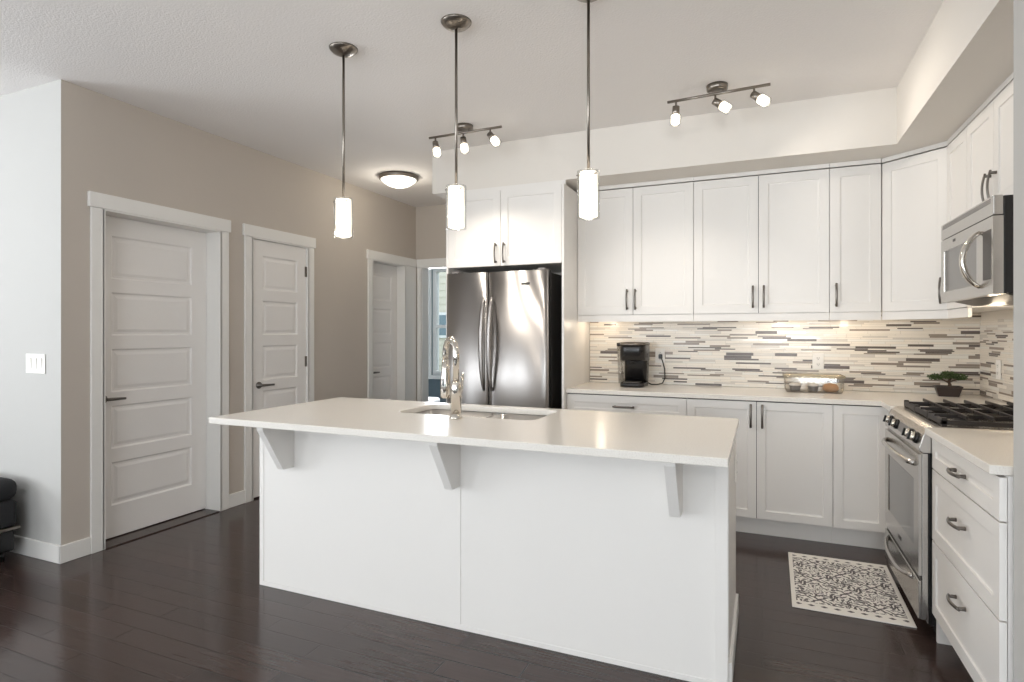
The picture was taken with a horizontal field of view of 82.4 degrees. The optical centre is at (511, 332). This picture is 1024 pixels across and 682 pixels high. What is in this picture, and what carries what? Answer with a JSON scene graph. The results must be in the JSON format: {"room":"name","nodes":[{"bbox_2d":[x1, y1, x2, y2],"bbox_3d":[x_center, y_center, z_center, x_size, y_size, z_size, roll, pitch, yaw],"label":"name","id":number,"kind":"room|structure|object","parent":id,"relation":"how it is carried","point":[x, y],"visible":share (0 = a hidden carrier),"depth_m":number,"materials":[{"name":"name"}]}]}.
{"room":"kitchen","nodes":[
{"label":"kitchen","id":0,"kind":"room"},
{"bbox_2d":[0,79,60,544],"bbox_3d":[-4.069,-0.064,4.043,3.338,2.748,0.141,0,0,23],"label":"wall","id":1,"kind":"structure","parent":0,"point":[30,118],"depth_m":3.44,"materials":[{"name":"grey paint"}]},
{"bbox_2d":[10,535,60,563],"bbox_3d":[-4.092,1.259,3.969,3.354,0.102,0.014,0,0,23],"label":"baseboard","id":2,"kind":"structure","parent":1,"relation":"attached to","point":[26,546],"depth_m":3.39,"materials":[{"name":"white paint"}]},
{"bbox_2d":[26,354,45,373],"bbox_3d":[-2.779,0.182,3.408,0.185,0.115,0.012,0,0,23],"label":"light switch","id":3,"kind":"object","parent":1,"relation":"attached to","point":[35,363],"visible":1,"depth_m":3.40,"materials":[{"name":"white plastic"}]},
{"bbox_2d":[61,79,415,544],"bbox_3d":[-1.898,-0.064,5.051,0.140,2.748,3.699,0,0,23],"label":"wall","id":4,"kind":"structure","parent":0,"point":[110,146],"depth_m":4.21,"materials":[{"name":"beige paint"}]},
{"bbox_2d":[59,490,244,563],"bbox_3d":[-2.006,1.259,4.601,0.014,0.102,2.816,0,0,23],"label":"baseboard","id":5,"kind":"structure","parent":4,"relation":"attached to","point":[79,548],"depth_m":3.41,"materials":[{"name":"white paint"}]},
{"bbox_2d":[106,216,205,538],"bbox_3d":[-2.410,0.281,3.953,0.092,2.029,0.807,0,0,23],"label":"door","id":6,"kind":"structure","parent":4,"relation":"in","point":[156,274],"depth_m":3.96,"materials":[{"name":"white paint"}]},
{"bbox_2d":[87,191,230,553],"bbox_3d":[-2.363,0.237,3.933,0.164,2.145,0.999,0,0,23],"label":"door frame","id":7,"kind":"structure","parent":4,"relation":"attached to","point":[217,230],"depth_m":3.90,"materials":[{"name":"white paint"}]},
{"bbox_2d":[242,223,315,502],"bbox_3d":[-1.966,0.237,4.861,0.164,2.145,0.780,0,0,23],"label":"door frame","id":8,"kind":"structure","parent":4,"relation":"attached to","point":[250,232],"depth_m":4.55,"materials":[{"name":"white paint"}]},
{"bbox_2d":[254,239,306,497],"bbox_3d":[-1.903,0.281,4.840,0.092,2.029,0.599,0,0,23],"label":"door","id":9,"kind":"structure","parent":4,"relation":"in","point":[280,270],"depth_m":4.82,"materials":[{"name":"white paint"}]},
{"bbox_2d":[373,263,396,399],"bbox_3d":[-1.388,0.281,6.268,0.092,2.029,0.571,0,0,23],"label":"door","id":10,"kind":"structure","parent":4,"relation":"in","point":[384,276],"depth_m":6.33,"materials":[{"name":"white paint"}]},
{"bbox_2d":[367,249,445,401],"bbox_3d":[-0.825,0.237,6.173,1.231,2.145,1.032,0,0,23],"label":"door frame","id":11,"kind":"structure","parent":4,"relation":"attached to","point":[406,267],"depth_m":6.55,"materials":[{"name":"white paint"}]},
{"bbox_2d":[416,204,445,402],"bbox_3d":[-1.222,-0.064,8.080,4.600,2.748,2.402,0,0,23],"label":"wall","id":12,"kind":"structure","parent":0,"point":[430,220],"depth_m":6.67,"materials":[{"name":"beige paint"}]},
{"bbox_2d":[428,268,445,378],"bbox_3d":[-0.655,-0.195,9.024,1.500,1.850,0.180,0,0,23],"label":"window","id":13,"kind":"structure","parent":12,"relation":"in","point":[436,373],"depth_m":9.25,"materials":[{"name":"white paint"}]},
{"bbox_2d":[0,0,943,206],"bbox_3d":[-1.033,-1.498,2.671,10.400,0.120,12.500,0,0,23],"label":"ceiling","id":14,"kind":"structure","parent":0,"point":[264,76],"depth_m":3.09,"materials":[{"name":"paint"}]},
{"bbox_2d":[329,42,357,236],"bbox_3d":[-0.854,-0.959,2.964,0.144,0.958,0.144,0,0,23],"label":"pendant lamp","id":15,"kind":"object","parent":14,"relation":"hanging from","point":[344,50],"visible":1,"depth_m":2.94,"materials":[{"name":"white glass"}]},
{"bbox_2d":[336,198,350,236],"bbox_3d":[-0.854,-0.581,2.964,0.077,0.186,0.077,0,0,23],"label":"diffuser","id":16,"kind":"object","parent":15,"relation":"attached to","point":[343,205],"depth_m":2.93,"materials":[{"name":"white glass"}]},
{"bbox_2d":[379,171,417,187],"bbox_3d":[-1.043,-1.385,5.383,0.360,0.105,0.360,0,0,23],"label":"ceiling light","id":17,"kind":"object","parent":14,"relation":"attached to","point":[395,179],"visible":1,"depth_m":5.28,"materials":[{"name":"white glass"}]},
{"bbox_2d":[441,14,471,228],"bbox_3d":[-0.259,-0.959,2.710,0.144,0.958,0.144,0,0,23],"label":"pendant lamp","id":18,"kind":"object","parent":14,"relation":"hanging from","point":[456,23],"visible":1,"depth_m":2.69,"materials":[{"name":"white glass"}]},
{"bbox_2d":[448,185,464,228],"bbox_3d":[-0.259,-0.581,2.710,0.077,0.186,0.077,0,0,23],"label":"diffuser","id":19,"kind":"object","parent":18,"relation":"attached to","point":[456,193],"depth_m":2.68,"materials":[{"name":"white glass"}]},
{"bbox_2d":[429,123,501,156],"bbox_3d":[-0.330,-1.340,4.067,0.572,0.196,0.120,0,0,24],"label":"track light","id":20,"kind":"object","parent":14,"relation":"attached to","point":[463,128],"visible":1,"depth_m":4.04,"materials":[{"name":"silver metal"}]},
{"bbox_2d":[576,0,597,217],"bbox_3d":[0.322,-0.959,2.462,0.144,0.958,0.144,0,0,23],"label":"pendant lamp","id":21,"kind":"object","parent":14,"relation":"hanging from","point":[588,179],"visible":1,"depth_m":2.44,"materials":[{"name":"white glass"}]},
{"bbox_2d":[579,170,597,217],"bbox_3d":[0.322,-0.581,2.462,0.077,0.186,0.077,0,0,23],"label":"diffuser","id":22,"kind":"object","parent":21,"relation":"attached to","point":[588,179],"depth_m":2.43,"materials":[{"name":"white glass"}]},
{"bbox_2d":[667,81,770,124],"bbox_3d":[1.197,-1.341,3.403,0.578,0.193,0.120,0,0,27],"label":"track light","id":23,"kind":"object","parent":14,"relation":"attached to","point":[718,87],"visible":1,"depth_m":3.38,"materials":[{"name":"silver metal"}]},
{"bbox_2d":[0,496,973,681],"bbox_3d":[-1.033,1.370,2.671,10.400,0.120,12.500,0,0,23],"label":"floor","id":24,"kind":"structure","parent":0,"point":[186,602],"depth_m":2.52,"materials":[{"name":"brown wood"}]},
{"bbox_2d":[0,477,19,562],"bbox_3d":[-3.301,1.073,3.282,0.800,0.475,0.530,0,0,23],"label":"sofa","id":25,"kind":"object","parent":24,"relation":"on","point":[8,487],"visible":1,"depth_m":3.32,"materials":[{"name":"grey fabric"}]},
{"bbox_2d":[0,477,16,500],"bbox_3d":[-3.301,0.896,3.282,0.800,0.123,0.530,0,0,23],"label":"cushion","id":26,"kind":"object","parent":25,"relation":"on","point":[8,487],"depth_m":3.32,"materials":[{"name":"grey fabric"}]},
{"bbox_2d":[106,509,219,548],"bbox_3d":[-2.353,1.306,3.929,0.135,0.007,0.807,0,0,23],"label":"threshold","id":27,"kind":"object","parent":24,"relation":"on","point":[135,535],"visible":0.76,"depth_m":3.89,"materials":[{"name":"brown wood"}]},
{"bbox_2d":[428,397,439,401],"bbox_3d":[-2.194,0.835,8.388,2.090,0.950,1.060,0,0,23],"label":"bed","id":28,"kind":"object","parent":24,"relation":"on","point":[430,399],"visible":0.06,"depth_m":8.33,"materials":[{"name":"white fabric"}]},
{"bbox_2d":[257,409,738,681],"bbox_3d":[-0.162,0.873,2.804,2.301,0.874,0.870,0,0,23],"label":"kitchen island","id":29,"kind":"object","parent":24,"relation":"on","point":[628,563],"visible":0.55,"depth_m":2.47,"materials":[{"name":"white paint"}]},
{"bbox_2d":[209,397,738,467],"bbox_3d":[-0.191,0.420,2.775,2.332,0.030,0.953,0,0,23],"label":"island countertop","id":30,"kind":"structure","parent":29,"relation":"on","point":[692,440],"depth_m":2.49,"materials":[{"name":"white stone"}]},
{"bbox_2d":[440,336,463,419],"bbox_3d":[-0.280,0.211,2.807,0.084,0.387,0.180,0,0,-27],"label":"kitchen faucet","id":31,"kind":"object","parent":30,"relation":"on","point":[454,389],"visible":1,"depth_m":2.75,"materials":[{"name":"silver metal"}]},
{"bbox_2d":[417,409,544,419],"bbox_3d":[-0.175,0.533,3.006,0.767,0.192,0.392,0,0,23],"label":"sink","id":32,"kind":"object","parent":30,"relation":"in","point":[436,411],"visible":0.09,"depth_m":3.19,"materials":[{"name":"silver metal"}]},
{"bbox_2d":[447,268,561,408],"bbox_3d":[0.004,0.422,4.615,0.826,1.776,0.810,0,0,23],"label":"refrigerator","id":33,"kind":"object","parent":24,"relation":"on","point":[506,326],"visible":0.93,"depth_m":4.29,"materials":[{"name":"metal"}]},
{"bbox_2d":[446,180,589,408],"bbox_3d":[0.055,0.103,4.674,0.966,2.413,0.717,0,0,23],"label":"tall cabinet","id":34,"kind":"object","parent":24,"relation":"on","point":[531,226],"visible":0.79,"depth_m":4.37,"materials":[{"name":"white paint"}]},
{"bbox_2d":[567,393,686,415],"bbox_3d":[0.897,0.873,4.344,0.838,0.874,0.662,0,0,23],"label":"base cabinet","id":35,"kind":"object","parent":24,"relation":"on","point":[575,401],"visible":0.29,"depth_m":4.06,"materials":[{"name":"white paint"}]},
{"bbox_2d":[687,398,832,542],"bbox_3d":[1.679,0.873,4.010,0.860,0.874,0.662,0,0,23],"label":"base cabinet","id":36,"kind":"object","parent":24,"relation":"on","point":[784,450],"visible":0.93,"depth_m":3.69,"materials":[{"name":"white paint"}]},
{"bbox_2d":[788,552,916,627],"bbox_3d":[1.716,1.306,3.032,0.498,0.006,0.752,0,0,24],"label":"kitchen mat","id":37,"kind":"object","parent":24,"relation":"on","point":[861,590],"visible":1,"depth_m":2.96,"materials":[{"name":"beige fabric"}]},
{"bbox_2d":[832,404,888,549],"bbox_3d":[2.217,0.873,3.801,0.291,0.874,0.623,0,0,23],"label":"base cabinet","id":38,"kind":"object","parent":24,"relation":"on","point":[858,430],"visible":0.7,"depth_m":3.53,"materials":[{"name":"white paint"}]},
{"bbox_2d":[882,398,1012,633],"bbox_3d":[2.177,0.831,2.745,0.701,0.958,0.758,0,0,23],"label":"gas range","id":39,"kind":"object","parent":24,"relation":"on","point":[908,539],"visible":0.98,"depth_m":2.67,"materials":[{"name":"silver metal"}]},
{"bbox_2d":[897,406,1012,431],"bbox_3d":[2.224,0.399,2.725,0.598,0.046,0.758,0,0,23],"label":"cooktop","id":40,"kind":"object","parent":39,"relation":"in","point":[931,416],"depth_m":2.60,"materials":[{"name":"black metal"}]},
{"bbox_2d":[932,439,1012,681],"bbox_3d":[1.909,0.873,2.019,0.672,0.874,0.769,0,0,23],"label":"base cabinet","id":41,"kind":"object","parent":24,"relation":"on","point":[972,508],"visible":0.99,"depth_m":2.02,"materials":[{"name":"white paint"}]},
{"bbox_2d":[925,427,1012,475],"bbox_3d":[1.915,0.420,2.020,0.654,0.030,0.776,0,0,23],"label":"countertop","id":42,"kind":"structure","parent":41,"relation":"on","point":[990,451],"depth_m":2.10,"materials":[{"name":"white stone"}]},
{"bbox_3d":[2.574,0.873,3.492,0.608,0.874,0.911,0,0,23],"label":"base cabinet","id":43,"kind":"object","parent":24,"relation":"on","visible":0},
{"bbox_2d":[566,382,1006,410],"bbox_3d":[1.657,0.420,3.878,2.603,0.030,0.908,0,0,23],"label":"countertop","id":44,"kind":"structure","parent":43,"relation":"on","point":[888,400],"depth_m":3.82,"materials":[{"name":"white stone"}]},
{"bbox_2d":[617,342,665,387],"bbox_3d":[0.972,0.238,4.442,0.328,0.333,0.399,0,0,23],"label":"coffee maker","id":45,"kind":"object","parent":44,"relation":"on","point":[636,355],"visible":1,"depth_m":4.40,"materials":[{"name":"black plastic"}]},
{"bbox_2d":[623,381,641,382],"bbox_3d":[0.899,0.369,4.363,0.120,0.010,0.110,0,0,23],"label":"drip tray","id":46,"kind":"object","parent":45,"relation":"on","point":[623,381],"depth_m":4.35,"materials":[{"name":"plastic"}]},
{"bbox_2d":[782,372,845,393],"bbox_3d":[2.055,0.342,3.994,0.376,0.124,0.204,0,0,23],"label":"food container","id":47,"kind":"object","parent":44,"relation":"on","point":[842,378],"visible":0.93,"depth_m":3.99,"materials":[{"name":"clear glass"}]},
{"bbox_2d":[789,382,801,390],"bbox_3d":[1.954,0.374,4.037,0.080,0.056,0.080,0,0,23],"label":"cup","id":48,"kind":"object","parent":47,"relation":"in","point":[794,386],"visible":1,"depth_m":4.01,"materials":[{"name":"white ceramic"}]},
{"bbox_2d":[808,383,818,391],"bbox_3d":[2.055,0.374,3.994,0.072,0.056,0.072,0,0,23],"label":"cup","id":49,"kind":"object","parent":47,"relation":"in","point":[812,387],"visible":1,"depth_m":3.97,"materials":[{"name":"white ceramic"}]},
{"bbox_2d":[786,390,841,393],"bbox_3d":[2.055,0.403,3.994,0.330,0.002,0.170,0,0,23],"label":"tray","id":50,"kind":"object","parent":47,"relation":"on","point":[804,391],"depth_m":3.94,"materials":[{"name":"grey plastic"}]},
{"bbox_2d":[784,377,844,392],"bbox_3d":[2.055,0.353,3.994,0.364,0.098,0.192,0,0,23],"label":"tub","id":51,"kind":"object","parent":47,"relation":"in","point":[842,379],"depth_m":3.95,"materials":[{"name":"clear glass"}]},
{"bbox_2d":[822,383,838,391],"bbox_3d":[2.152,0.373,3.952,0.100,0.058,0.100,0,0,23],"label":"bread roll","id":52,"kind":"object","parent":47,"relation":"in","point":[829,387],"visible":1,"depth_m":3.92,"materials":[{"name":"brown food"}]},
{"bbox_2d":[927,370,967,396],"bbox_3d":[2.763,0.322,3.713,0.217,0.165,0.100,0,0,29],"label":"bonsai tree","id":53,"kind":"object","parent":44,"relation":"on","point":[949,390],"visible":1,"depth_m":3.69,"materials":[{"name":"green plant"}]},
{"bbox_2d":[432,0,1012,198],"bbox_3d":[0.843,-1.271,3.387,3.718,0.334,2.468,0,0,23],"label":"soffit","id":54,"kind":"structure","parent":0,"point":[965,54],"depth_m":3.66,"materials":[{"name":"paint"}]},
{"bbox_2d":[555,273,980,394],"bbox_3d":[1.472,-0.064,4.521,3.693,2.748,0.128,0,0,23],"label":"wall","id":55,"kind":"structure","parent":0,"point":[881,355],"depth_m":4.19,"materials":[{"name":"tile"}]},
{"bbox_2d":[578,177,693,321],"bbox_3d":[0.955,-0.592,4.459,0.853,1.023,0.389,0,0,23],"label":"upper cabinet","id":56,"kind":"object","parent":55,"relation":"attached to","point":[636,257],"visible":0.99,"depth_m":4.30,"materials":[{"name":"white paint"}]},
{"bbox_2d":[655,348,664,362],"bbox_3d":[1.159,0.180,4.580,0.072,0.115,0.009,0,0,23],"label":"wall outlet","id":57,"kind":"object","parent":55,"relation":"attached to","point":[658,351],"visible":1,"depth_m":4.58,"materials":[{"name":"white plastic"}]},
{"bbox_2d":[694,163,828,320],"bbox_3d":[1.740,-0.592,4.124,0.849,1.023,0.389,0,0,23],"label":"upper cabinet","id":58,"kind":"object","parent":55,"relation":"attached to","point":[761,243],"visible":1,"depth_m":3.98,"materials":[{"name":"white paint"}]},
{"bbox_2d":[812,353,823,369],"bbox_3d":[2.170,0.205,4.147,0.072,0.115,0.009,0,0,23],"label":"wall outlet","id":59,"kind":"object","parent":55,"relation":"attached to","point":[817,358],"visible":1,"depth_m":4.14,"materials":[{"name":"white plastic"}]},
{"bbox_2d":[829,158,880,319],"bbox_3d":[2.264,-0.592,3.899,0.288,1.023,0.389,0,0,23],"label":"upper cabinet","id":60,"kind":"object","parent":55,"relation":"attached to","point":[855,191],"visible":0.99,"depth_m":3.76,"materials":[{"name":"white paint"}]},
{"bbox_2d":[881,141,1010,319],"bbox_3d":[2.631,-0.592,3.624,0.597,1.023,0.608,0,0,23],"label":"upper cabinet","id":61,"kind":"object","parent":55,"relation":"attached to","point":[913,188],"visible":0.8,"depth_m":3.54,"materials":[{"name":"white paint"}]},
{"bbox_2d":[980,309,1012,402],"bbox_3d":[2.604,-0.064,2.634,0.128,2.748,2.470,0,0,23],"label":"wall","id":62,"kind":"structure","parent":0,"point":[996,336],"depth_m":3.52,"materials":[{"name":"tile"}]},
{"bbox_2d":[947,120,1012,318],"bbox_3d":[2.572,-0.592,3.131,0.318,1.023,0.354,0,0,23],"label":"upper cabinet","id":63,"kind":"object","parent":62,"relation":"attached to","point":[957,143],"visible":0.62,"depth_m":3.18,"materials":[{"name":"white paint"}]},
{"bbox_2d":[967,73,1012,210],"bbox_3d":[2.334,-0.834,2.624,0.357,0.538,0.758,0,0,23],"label":"upper cabinet","id":64,"kind":"object","parent":62,"relation":"attached to","point":[990,127],"visible":0.7,"depth_m":2.70,"materials":[{"name":"white paint"}]},
{"bbox_2d":[941,195,1012,305],"bbox_3d":[2.265,-0.346,2.653,0.504,0.426,0.750,0,0,23],"label":"microwave","id":65,"kind":"object","parent":64,"relation":"attached to","point":[977,244],"visible":0.99,"depth_m":2.53,"materials":[{"name":"silver metal"}]},
{"bbox_2d":[996,360,1000,379],"bbox_3d":[2.888,0.220,3.474,0.009,0.115,0.072,0,0,23],"label":"wall outlet","id":66,"kind":"object","parent":62,"relation":"attached to","point":[998,362],"visible":1,"depth_m":3.46,"materials":[{"name":"white plastic"}]},
{"bbox_2d":[1013,0,1023,681],"bbox_3d":[2.538,-0.064,1.238,2.307,2.748,0.152,0,0,23],"label":"wall pillar","id":67,"kind":"structure","parent":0,"point":[1018,5],"depth_m":1.72,"materials":[{"name":"grey paint"}]},
{"label":"outside","id":68,"kind":"structure","parent":0,"visible":0},
{"bbox_3d":[4.906,1.610,24.194,50.000,0.100,31.650,0,0,23],"label":"ground","id":69,"kind":"structure","parent":68,"visible":0},
{"bbox_2d":[439,272,445,370],"bbox_3d":[-2.086,-2.165,19.924,11.100,7.450,5.800,0,0,23],"label":"house","id":70,"kind":"structure","parent":69,"relation":"on","point":[442,275],"depth_m":17.16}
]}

